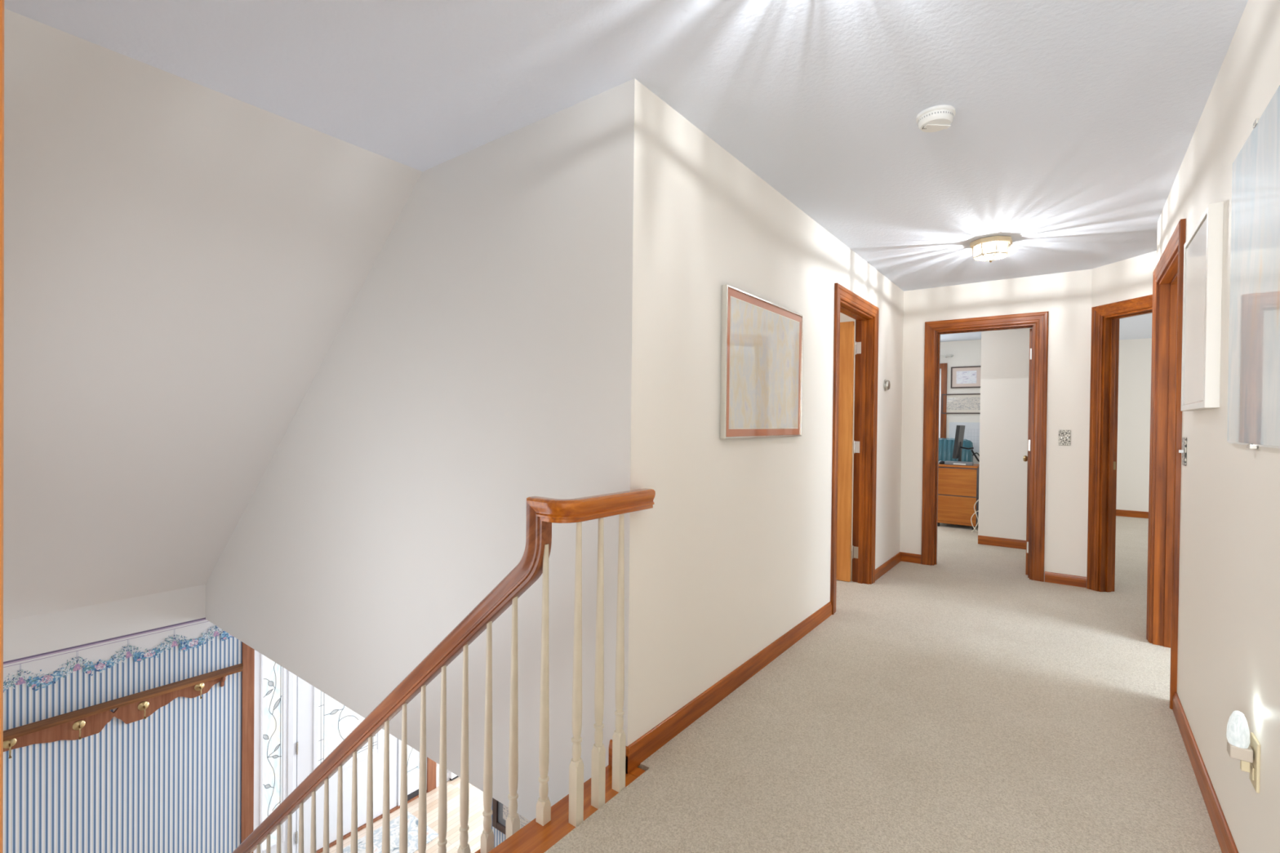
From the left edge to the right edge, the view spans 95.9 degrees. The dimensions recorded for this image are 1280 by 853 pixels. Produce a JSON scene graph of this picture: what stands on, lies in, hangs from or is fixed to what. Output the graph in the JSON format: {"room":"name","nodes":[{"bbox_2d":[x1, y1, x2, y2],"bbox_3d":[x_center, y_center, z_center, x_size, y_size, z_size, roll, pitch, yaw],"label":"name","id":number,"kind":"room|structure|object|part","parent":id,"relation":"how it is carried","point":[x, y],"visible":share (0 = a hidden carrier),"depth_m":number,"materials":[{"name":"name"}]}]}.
{"room":"upstairs hallway","nodes":[
{"label":"upstairs hallway","id":0,"kind":"room"},
{"bbox_2d":[3,8,422,621],"bbox_3d":[-2.803,-0.025,3.088,3.107,2.626,1.760,1,1,37],"label":"ceiling","id":1,"kind":"structure","parent":0,"point":[184,259],"depth_m":2.72,"materials":[{"name":"white paint"}]},
{"bbox_2d":[3,584,448,852],"bbox_3d":[-2.736,2.613,5.755,0.120,2.694,6.100,1,1,37],"label":"wall","id":2,"kind":"structure","parent":0,"point":[169,780],"depth_m":4.26,"materials":[{"name":"blue paper"}]},
{"bbox_2d":[3,617,236,692],"bbox_3d":[-3.882,1.655,4.103,0.008,0.244,1.823,1,1,37],"label":"wallpaper border","id":3,"kind":"object","parent":2,"relation":"attached to","point":[42,668],"visible":0.93,"depth_m":4.15,"materials":[{"name":"white paper"}]},
{"bbox_2d":[3,663,243,758],"bbox_3d":[-3.833,2.087,4.093,0.112,0.201,1.805,1,1,37],"label":"coat rack","id":4,"kind":"object","parent":2,"relation":"attached to","point":[86,722],"visible":1,"depth_m":4.13,"materials":[{"name":"brown wood"}]},
{"bbox_3d":[-4.097,2.108,3.750,0.046,0.090,0.015,1,1,37],"label":"hook arm","id":5,"kind":"part","parent":4,"relation":"part of","materials":[{"name":"gold metal"}]},
{"bbox_3d":[-3.898,2.128,4.014,0.046,0.090,0.015,1,1,37],"label":"hook arm","id":6,"kind":"part","parent":4,"relation":"part of","materials":[{"name":"gold metal"}]},
{"bbox_3d":[-3.480,2.108,4.569,0.046,0.090,0.015,1,1,37],"label":"hook arm","id":7,"kind":"part","parent":4,"relation":"part of","materials":[{"name":"gold metal"}]},
{"bbox_2d":[240,641,436,852],"bbox_3d":[-2.825,2.870,5.609,0.120,2.180,1.851,1,1,37],"label":"door","id":8,"kind":"structure","parent":2,"relation":"in","point":[317,723],"depth_m":5.35,"materials":[{"name":"white paint"}]},
{"bbox_3d":[-3.316,2.871,4.874,0.020,2.180,0.088,1,1,37],"label":"casing","id":9,"kind":"part","parent":8,"relation":"part of","materials":[{"name":"brown wood"}]},
{"bbox_2d":[253,649,288,852],"bbox_3d":[-3.244,2.901,5.047,0.067,2.080,0.273,1,1,37],"label":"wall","id":10,"kind":"structure","parent":8,"relation":"attached to","point":[271,679],"depth_m":5.04,"materials":[{"name":"white paint"}]},
{"bbox_3d":[-3.226,2.689,5.052,0.002,0.934,0.137,1,1,37],"label":"glass","id":11,"kind":"part","parent":10,"relation":"part of","materials":[{"name":"white glass"}]},
{"bbox_3d":[-3.234,2.806,5.061,0.014,1.720,0.152,1,1,37],"label":"glass pane","id":12,"kind":"part","parent":10,"relation":"part of","materials":[{"name":"grey glass"}]},
{"bbox_3d":[-2.826,2.656,5.586,0.004,1.050,0.448,1,1,37],"label":"textured glass panel","id":13,"kind":"part","parent":8,"relation":"part of","materials":[{"name":"grey glass"}]},
{"bbox_3d":[-2.830,2.656,5.588,0.010,1.190,0.580,1,1,37],"label":"glass pane","id":14,"kind":"part","parent":8,"relation":"part of","materials":[{"name":"grey"}]},
{"bbox_3d":[-2.812,2.656,5.574,0.020,1.270,0.660,1,1,37],"label":"glass moulding","id":15,"kind":"part","parent":8,"relation":"part of","materials":[{"name":"white glass"}]},
{"bbox_2d":[407,745,419,800],"bbox_3d":[-2.416,2.900,6.147,0.067,2.080,0.288,1,1,37],"label":"window","id":16,"kind":"structure","parent":8,"relation":"attached to","point":[413,755],"depth_m":6.13,"materials":[{"name":"white paint"}]},
{"bbox_3d":[-2.425,2.805,6.134,0.014,1.720,0.160,1,1,37],"label":"glass pane","id":17,"kind":"part","parent":16,"relation":"part of","materials":[{"name":"grey glass"}]},
{"bbox_3d":[-2.418,2.900,6.149,0.060,2.080,0.288,1,1,37],"label":"frame","id":18,"kind":"part","parent":16,"relation":"part of","materials":[{"name":"white paint"}]},
{"bbox_3d":[-2.408,2.806,6.121,0.027,1.770,0.210,1,1,37],"label":"glass moulding","id":19,"kind":"part","parent":16,"relation":"part of","materials":[{"name":"white glass"}]},
{"bbox_3d":[-2.260,2.871,6.276,0.020,2.180,0.105,1,1,37],"label":"casing","id":20,"kind":"part","parent":8,"relation":"part of","materials":[{"name":"brown wood"}]},
{"bbox_2d":[435,772,449,787],"bbox_3d":[-1.581,3.917,7.207,0.013,0.088,2.190,1,1,37],"label":"baseboard","id":21,"kind":"structure","parent":2,"relation":"attached to","point":[447,773],"depth_m":6.35,"materials":[{"name":"white paint"}]},
{"bbox_2d":[320,777,484,852],"bbox_3d":[-1.006,4.041,4.452,4.450,0.100,6.100,1,1,37],"label":"floor","id":22,"kind":"structure","parent":0,"point":[476,808],"depth_m":5.84,"materials":[{"name":"brown wood"}]},
{"bbox_2d":[335,811,438,852],"bbox_3d":[-2.541,3.963,5.264,0.560,0.008,1.250,1,1,37],"label":"door mat","id":23,"kind":"object","parent":22,"relation":"on","point":[412,821],"visible":0.5,"depth_m":5.55,"materials":[{"name":"white fabric"}]},
{"bbox_2d":[448,770,458,780],"bbox_3d":[-1.874,3.869,6.777,0.059,0.185,0.830,1,1,37],"label":"baseboard heater","id":24,"kind":"object","parent":22,"relation":"on","point":[452,776],"visible":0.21,"depth_m":6.45,"materials":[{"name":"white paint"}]},
{"bbox_3d":[-1.918,2.615,2.254,3.073,2.770,1.232,1,1,37],"label":"staircase","id":25,"kind":"structure","parent":22,"relation":"on","visible":0},
{"bbox_2d":[231,488,655,852],"bbox_3d":[-1.223,1.780,2.720,2.811,3.155,0.452,1,1,37],"label":"stair railing","id":26,"kind":"object","parent":25,"relation":"on","point":[541,512],"visible":1,"depth_m":1.93,"materials":[{"name":"brown wood"}]},
{"bbox_3d":[-0.152,0.255,1.913,0.176,0.068,0.452,1,1,37],"label":"handrail","id":27,"kind":"part","parent":26,"relation":"part of","materials":[{"name":"brown wood"}]},
{"bbox_2d":[205,78,635,821],"bbox_3d":[-1.735,0.164,3.348,4.304,2.825,0.060,1,1,37],"label":"wall","id":28,"kind":"structure","parent":0,"point":[480,366],"depth_m":2.57,"materials":[{"name":"white paint"}]},
{"bbox_2d":[608,739,630,774],"bbox_3d":[-0.074,1.174,2.051,0.087,0.088,0.013,1,1,37],"label":"baseboard","id":29,"kind":"structure","parent":28,"relation":"attached to","point":[610,760],"depth_m":2.07,"materials":[{"name":"brown wood"}]},
{"bbox_2d":[491,797,505,848],"bbox_3d":[-0.247,2.797,3.768,2.250,2.415,0.120,1,1,37],"label":"wall","id":30,"kind":"structure","parent":0,"point":[500,837],"depth_m":4.31,"materials":[{"name":"blue paper"}]},
{"bbox_2d":[492,798,530,834],"bbox_3d":[-0.821,2.593,4.108,0.680,0.795,0.024,1,1,37],"label":"framed print","id":31,"kind":"object","parent":30,"relation":"attached to","point":[500,811],"visible":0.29,"depth_m":4.26,"materials":[{"name":"brown wood"}]},
{"bbox_3d":[-0.821,2.593,4.108,0.680,0.795,0.024,1,1,37],"label":"frame","id":32,"kind":"part","parent":31,"relation":"part of","materials":[{"name":"brown wood"}]},
{"bbox_2d":[4,0,1248,342],"bbox_3d":[2.299,-1.226,2.525,7.800,0.060,14.200,1,1,37],"label":"ceiling","id":33,"kind":"structure","parent":0,"point":[1069,135],"depth_m":2.04,"materials":[{"name":"white paint"}]},
{"bbox_2d":[915,105,955,132],"bbox_3d":[1.143,-1.182,2.231,0.136,0.050,0.136,1,1,37],"label":"smoke detector","id":34,"kind":"object","parent":33,"relation":"attached to","point":[938,117],"visible":1,"depth_m":2.20,"materials":[{"name":"white plastic"}]},
{"bbox_3d":[1.143,-1.200,2.231,0.136,0.013,0.136,1,1,37],"label":"plate","id":35,"kind":"part","parent":34,"relation":"part of","materials":[{"name":"white plastic"}]},
{"bbox_3d":[1.148,-1.159,2.229,0.095,0.004,0.028,1,0,-3],"label":"battery door","id":36,"kind":"part","parent":34,"relation":"part of","materials":[{"name":"white plastic"}]},
{"bbox_2d":[969,235,1012,262],"bbox_3d":[2.282,-1.136,3.752,0.229,0.138,0.229,1,1,37],"label":"ceiling lamp","id":37,"kind":"object","parent":33,"relation":"attached to","point":[985,247],"visible":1,"depth_m":3.69,"materials":[{"name":"white glass"}]},
{"bbox_3d":[2.282,-1.128,3.752,0.200,0.093,0.200,1,1,37],"label":"lamp shade","id":38,"kind":"part","parent":37,"relation":"part of","materials":[{"name":"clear glass"}]},
{"bbox_2d":[627,79,903,746],"bbox_3d":[1.153,0.026,3.701,0.120,2.490,4.099,1,1,37],"label":"wall","id":39,"kind":"structure","parent":0,"point":[731,553],"depth_m":2.50,"materials":[{"name":"white paint"}]},
{"bbox_2d":[488,764,645,852],"bbox_3d":[-0.512,1.235,1.430,0.148,0.034,1.628,1,1,37],"label":"trim","id":40,"kind":"structure","parent":39,"relation":"attached to","point":[533,837],"depth_m":1.75,"materials":[{"name":"brown wood"}]},
{"bbox_2d":[625,601,831,773],"bbox_3d":[0.592,1.174,2.872,0.013,0.088,2.125,1,1,37],"label":"baseboard","id":41,"kind":"structure","parent":39,"relation":"attached to","point":[642,748],"depth_m":2.50,"materials":[{"name":"brown wood"}]},
{"bbox_2d":[720,284,803,439],"bbox_3d":[0.630,-0.283,2.877,0.028,0.674,0.884,1,1,37],"label":"framed picture","id":42,"kind":"object","parent":39,"relation":"attached to","point":[762,340],"visible":1,"depth_m":2.79,"materials":[{"name":"beige paper"}]},
{"bbox_2d":[830,282,879,614],"bbox_3d":[1.185,0.143,4.372,0.916,2.144,0.978,1,1,37],"label":"door","id":43,"kind":"structure","parent":39,"relation":"in","point":[866,315],"depth_m":4.45,"materials":[{"name":"brown wood"}]},
{"bbox_3d":[1.429,0.148,4.188,0.021,2.144,0.978,1,1,37],"label":"casing","id":44,"kind":"part","parent":43,"relation":"part of","materials":[{"name":"brown wood"}]},
{"bbox_3d":[1.682,0.980,4.487,0.040,0.090,0.002,1,1,37],"label":"hinge plate","id":45,"kind":"part","parent":43,"relation":"part of","materials":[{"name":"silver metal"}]},
{"bbox_3d":[1.691,0.160,4.480,0.040,0.090,0.002,1,1,37],"label":"hinge plate","id":46,"kind":"part","parent":43,"relation":"part of","materials":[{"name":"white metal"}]},
{"bbox_3d":[1.700,-0.610,4.473,0.040,0.090,0.002,1,1,37],"label":"hinge plate","id":47,"kind":"part","parent":43,"relation":"part of","materials":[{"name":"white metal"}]},
{"bbox_2d":[883,379,890,391],"bbox_3d":[2.021,-0.338,4.712,0.039,0.092,0.092,1,1,37],"label":"thermostat","id":48,"kind":"object","parent":39,"relation":"attached to","point":[886,384],"visible":1,"depth_m":4.69,"materials":[{"name":"grey plastic"}]},
{"bbox_2d":[875,551,901,581],"bbox_3d":[2.090,1.177,4.860,0.013,0.088,0.882,1,1,37],"label":"baseboard","id":49,"kind":"structure","parent":39,"relation":"attached to","point":[888,565],"depth_m":4.83,"materials":[{"name":"brown wood"}]},
{"bbox_2d":[840,312,855,551],"bbox_3d":[2.685,-0.014,7.442,1.935,2.440,3.720,1,1,37],"label":"wall","id":50,"kind":"structure","parent":0,"point":[843,317],"depth_m":5.59,"materials":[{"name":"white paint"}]},
{"bbox_2d":[544,515,1222,852],"bbox_3d":[2.270,1.364,2.547,7.800,0.258,14.200,1,1,37],"label":"floor","id":51,"kind":"structure","parent":0,"point":[966,702],"depth_m":2.27,"materials":[{"name":"beige carpet"}]},
{"bbox_2d":[938,437,973,462],"bbox_3d":[3.959,0.684,7.931,0.980,1.048,0.934,1,1,37],"label":"armchair","id":52,"kind":"object","parent":51,"relation":"on","point":[946,446],"visible":0.07,"depth_m":7.94,"materials":[{"name":"teal fabric"}]},
{"bbox_2d":[937,463,979,529],"bbox_3d":[3.894,0.838,7.051,0.442,0.754,0.458,1,1,37],"label":"filing cabinet","id":53,"kind":"object","parent":51,"relation":"on","point":[957,485],"visible":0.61,"depth_m":6.86,"materials":[{"name":"brown wood"}]},
{"bbox_3d":[3.763,0.985,6.881,0.430,0.305,0.020,1,1,37],"label":"drawer","id":54,"kind":"part","parent":53,"relation":"part of","materials":[{"name":"orange wood"}]},
{"bbox_3d":[3.767,0.661,6.878,0.430,0.320,0.020,1,1,37],"label":"drawer","id":55,"kind":"part","parent":53,"relation":"part of","materials":[{"name":"orange wood"}]},
{"bbox_2d":[944,461,973,466],"bbox_3d":[3.816,0.440,6.901,0.295,0.040,0.103,1,1,37],"label":"dock","id":56,"kind":"object","parent":53,"relation":"on","point":[953,463],"visible":1,"depth_m":6.87,"materials":[{"name":"grey plastic"}]},
{"bbox_2d":[952,425,973,462],"bbox_3d":[3.924,0.223,7.035,0.259,0.476,0.400,1,1,37],"label":"monitor","id":57,"kind":"object","parent":53,"relation":"on","point":[960,429],"visible":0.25,"depth_m":6.95,"materials":[{"name":"black plastic"}]},
{"bbox_3d":[3.900,0.185,7.053,0.078,0.402,0.400,1,1,37],"label":"screen panel","id":58,"kind":"part","parent":57,"relation":"part of","materials":[{"name":"black plastic"}]},
{"bbox_3d":[3.962,0.261,6.993,0.146,0.034,0.039,1,1,37],"label":"arm","id":59,"kind":"part","parent":57,"relation":"part of","materials":[{"name":"black plastic"}]},
{"bbox_2d":[970,499,978,532],"bbox_3d":[3.879,1.019,6.614,0.146,0.394,0.045,1,1,24],"label":"power cord","id":60,"kind":"object","parent":51,"relation":"on","point":[978,500],"visible":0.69,"depth_m":6.62,"materials":[{"name":"beige plastic"}]},
{"bbox_3d":[4.712,0.872,7.136,0.735,0.702,0.630,1,1,37],"label":"desk","id":61,"kind":"object","parent":51,"relation":"on","visible":0},
{"bbox_2d":[970,449,979,462],"bbox_3d":[4.194,0.397,7.093,0.329,0.235,0.051,0,1,-16],"label":"cable","id":62,"kind":"object","parent":61,"relation":"on","point":[972,451],"visible":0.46,"depth_m":7.05,"materials":[{"name":"black plastic"}]},
{"bbox_2d":[939,339,981,464],"bbox_3d":[4.353,-0.004,8.439,3.200,2.440,0.120,1,1,37],"label":"wall","id":63,"kind":"structure","parent":0,"point":[965,353],"depth_m":8.20,"materials":[{"name":"white paint"}]},
{"bbox_2d":[938,363,946,438],"bbox_3d":[3.917,-0.307,8.725,1.300,1.230,0.089,1,1,37],"label":"window","id":64,"kind":"structure","parent":63,"relation":"in","point":[943,366],"depth_m":8.32,"materials":[{"name":"brown wood"}]},
{"bbox_3d":[3.932,-0.327,8.744,1.150,1.170,0.040,1,1,37],"label":"sash","id":65,"kind":"part","parent":64,"relation":"part of","materials":[{"name":"white paint"}]},
{"bbox_2d":[941,393,980,413],"bbox_3d":[4.690,-0.320,8.098,0.820,0.285,0.020,1,1,37],"label":"framed sketch","id":66,"kind":"object","parent":63,"relation":"attached to","point":[957,403],"visible":0.6,"depth_m":8.18,"materials":[{"name":"brown paper"}]},
{"bbox_2d":[946,397,980,409],"bbox_3d":[4.689,-0.320,8.095,0.696,0.173,0.002,1,1,37],"label":"print","id":67,"kind":"object","parent":66,"relation":"attached to","point":[953,403],"depth_m":8.17},
{"bbox_2d":[948,422,979,452],"bbox_3d":[4.650,0.151,8.138,0.520,0.420,0.004,1,1,37],"label":"wall calendar","id":68,"kind":"object","parent":63,"relation":"attached to","point":[971,433],"visible":0.45,"depth_m":8.13,"materials":[{"name":"white paper"}]},
{"bbox_2d":[951,365,981,388],"bbox_3d":[4.615,-0.697,8.155,0.390,0.305,0.020,1,1,37],"label":"framed landscape","id":69,"kind":"object","parent":63,"relation":"attached to","point":[962,377],"visible":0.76,"depth_m":8.15,"materials":[{"name":"beige paper"}]},
{"bbox_2d":[955,370,976,383],"bbox_3d":[4.613,-0.697,8.152,0.250,0.179,0.002,1,1,37],"label":"print","id":70,"kind":"object","parent":69,"relation":"attached to","point":[962,376],"depth_m":8.15},
{"bbox_2d":[899,269,1092,581],"bbox_3d":[2.932,0.036,4.853,1.335,2.490,0.120,1,1,37],"label":"wall","id":71,"kind":"structure","parent":0,"point":[1066,296],"depth_m":4.54,"materials":[{"name":"white paint"}]},
{"bbox_2d":[900,551,921,564],"bbox_3d":[2.416,1.179,5.158,0.177,0.088,0.013,1,1,37],"label":"baseboard","id":72,"kind":"structure","parent":71,"relation":"attached to","point":[905,557],"depth_m":5.15,"materials":[{"name":"brown wood"}]},
{"bbox_2d":[920,311,1048,582],"bbox_3d":[3.101,0.158,5.151,0.888,2.144,0.841,1,1,37],"label":"door","id":73,"kind":"structure","parent":71,"relation":"in","point":[1037,322],"depth_m":4.74,"materials":[{"name":"brown wood"}]},
{"bbox_3d":[3.540,0.294,5.271,0.068,0.058,0.058,1,1,37],"label":"knob","id":74,"kind":"part","parent":73,"relation":"part of","materials":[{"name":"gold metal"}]},
{"bbox_2d":[1058,430,1071,445],"bbox_3d":[3.304,0.087,4.487,0.076,0.118,0.016,1,1,37],"label":"light switch","id":75,"kind":"object","parent":71,"relation":"attached to","point":[1064,436],"visible":1,"depth_m":4.49,"materials":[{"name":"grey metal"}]},
{"bbox_2d":[1044,571,1086,587],"bbox_3d":[3.307,1.194,4.487,0.262,0.088,0.013,1,1,37],"label":"baseboard","id":76,"kind":"structure","parent":71,"relation":"attached to","point":[1050,577],"depth_m":4.48,"materials":[{"name":"brown wood"}]},
{"bbox_2d":[977,328,1030,540],"bbox_3d":[4.006,0.013,5.971,0.785,2.440,0.540,1,1,37],"label":"wall","id":77,"kind":"structure","parent":0,"point":[1005,353],"depth_m":5.86,"materials":[{"name":"white paint"}]},
{"bbox_2d":[977,535,1026,549],"bbox_3d":[3.827,1.181,5.761,0.785,0.088,0.013,1,1,37],"label":"baseboard","id":78,"kind":"structure","parent":77,"relation":"attached to","point":[988,540],"depth_m":5.86,"materials":[{"name":"brown wood"}]},
{"bbox_2d":[1086,250,1156,573],"bbox_3d":[3.601,0.054,3.610,0.120,2.490,1.620,1,0,-8],"label":"wall","id":79,"kind":"structure","parent":0,"point":[1129,278],"depth_m":4.15,"materials":[{"name":"white paint"}]},
{"bbox_2d":[1086,294,1152,592],"bbox_3d":[3.553,0.173,3.938,0.162,2.144,0.920,1,0,-8],"label":"door","id":80,"kind":"structure","parent":79,"relation":"in","point":[1104,345],"depth_m":4.30,"materials":[{"name":"brown wood"}]},
{"bbox_2d":[1115,337,1151,511],"bbox_3d":[7.989,0.048,7.034,4.100,2.440,0.150,1,1,37],"label":"wall","id":81,"kind":"structure","parent":0,"point":[1135,354],"depth_m":7.88,"materials":[{"name":"white paint"}]},
{"bbox_2d":[1115,509,1148,518],"bbox_3d":[7.847,1.215,7.039,3.900,0.088,0.013,1,1,37],"label":"baseboard","id":82,"kind":"structure","parent":81,"relation":"attached to","point":[1141,514],"depth_m":7.88,"materials":[{"name":"brown wood"}]},
{"bbox_2d":[1156,0,1279,852],"bbox_3d":[0.594,0.051,0.072,0.120,2.490,8.230,1,1,37],"label":"wall","id":83,"kind":"structure","parent":0,"point":[1228,654],"depth_m":1.72,"materials":[{"name":"white paint"}]},
{"bbox_2d":[1146,218,1186,709],"bbox_3d":[2.712,0.173,2.887,0.162,2.144,1.053,1,1,37],"label":"door","id":84,"kind":"structure","parent":83,"relation":"in","point":[1166,413],"depth_m":3.23,"materials":[{"name":"brown wood"}]},
{"bbox_2d":[1178,436,1186,466],"bbox_3d":[2.273,0.103,2.419,0.020,0.118,0.076,1,1,37],"label":"light switch","id":85,"kind":"object","parent":83,"relation":"attached to","point":[1184,451],"visible":1,"depth_m":2.40,"materials":[{"name":"grey metal"}]},
{"bbox_3d":[2.279,0.103,2.415,0.006,0.118,0.076,1,1,37],"label":"plate","id":86,"kind":"part","parent":85,"relation":"part of","materials":[{"name":"grey metal"}]},
{"bbox_2d":[1181,201,1223,411],"bbox_3d":[2.008,-0.391,2.068,0.036,0.660,0.520,1,1,37],"label":"framed picture","id":87,"kind":"object","parent":83,"relation":"attached to","point":[1203,248],"visible":1,"depth_m":1.94,"materials":[{"name":"white paint"}]},
{"bbox_2d":[1183,217,1206,404],"bbox_3d":[2.009,-0.391,2.067,0.029,0.608,0.468,1,1,37],"label":"print","id":88,"kind":"object","parent":87,"relation":"attached to","point":[1195,248],"depth_m":2.07,"materials":[{"name":"white paper"}]},
{"bbox_2d":[1172,692,1238,852],"bbox_3d":[1.310,1.201,1.159,0.013,0.088,3.387,1,1,37],"label":"baseboard","id":89,"kind":"structure","parent":83,"relation":"attached to","point":[1224,837],"depth_m":1.91,"materials":[{"name":"brown wood"}]},
{"bbox_2d":[1226,711,1253,772],"bbox_3d":[1.503,0.788,1.447,0.045,0.143,0.046,1,1,37],"label":"night light","id":90,"kind":"object","parent":83,"relation":"attached to","point":[1237,733],"visible":1,"depth_m":1.43,"materials":[{"name":"beige plastic"}]},
{"bbox_3d":[1.502,0.757,1.448,0.042,0.081,0.046,1,1,37],"label":"lamp shade","id":91,"kind":"part","parent":90,"relation":"part of","materials":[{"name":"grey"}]},
{"bbox_2d":[1240,760,1250,772],"bbox_3d":[1.510,0.845,1.439,0.016,0.030,0.012,1,1,37],"label":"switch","id":92,"kind":"object","parent":90,"relation":"attached to","point":[1244,764],"depth_m":1.43,"materials":[{"name":"beige plastic"}]},
{"bbox_2d":[1226,85,1279,448],"bbox_3d":[1.443,-0.361,1.304,0.014,0.836,0.980,1,1,37],"label":"print","id":93,"kind":"object","parent":83,"relation":"attached to","point":[1254,342],"visible":1,"depth_m":1.44,"materials":[{"name":"white glass"}]},
{"bbox_2d":[1249,732,1260,793],"bbox_3d":[1.524,0.833,1.431,0.009,0.120,0.070,1,1,37],"label":"outlet","id":94,"kind":"object","parent":83,"relation":"attached to","point":[1255,767],"visible":0.94,"depth_m":1.42,"materials":[{"name":"beige plastic"}]},
{"bbox_2d":[1249,763,1254,780],"bbox_3d":[1.521,0.858,1.433,0.003,0.030,0.030,1,1,37],"label":"socket","id":95,"kind":"object","parent":94,"relation":"attached to","point":[1251,765],"depth_m":1.43,"materials":[{"name":"beige plastic"}]},
{"bbox_3d":[-2.148,1.383,1.568,6.022,5.240,0.120,1,1,37],"label":"wall","id":96,"kind":"structure","parent":0,"visible":0},
{"bbox_2d":[0,0,4,852],"bbox_3d":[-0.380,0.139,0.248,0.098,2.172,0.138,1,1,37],"label":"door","id":97,"kind":"structure","parent":96,"relation":"in","point":[2,2],"depth_m":0.28,"materials":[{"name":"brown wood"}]}
]}

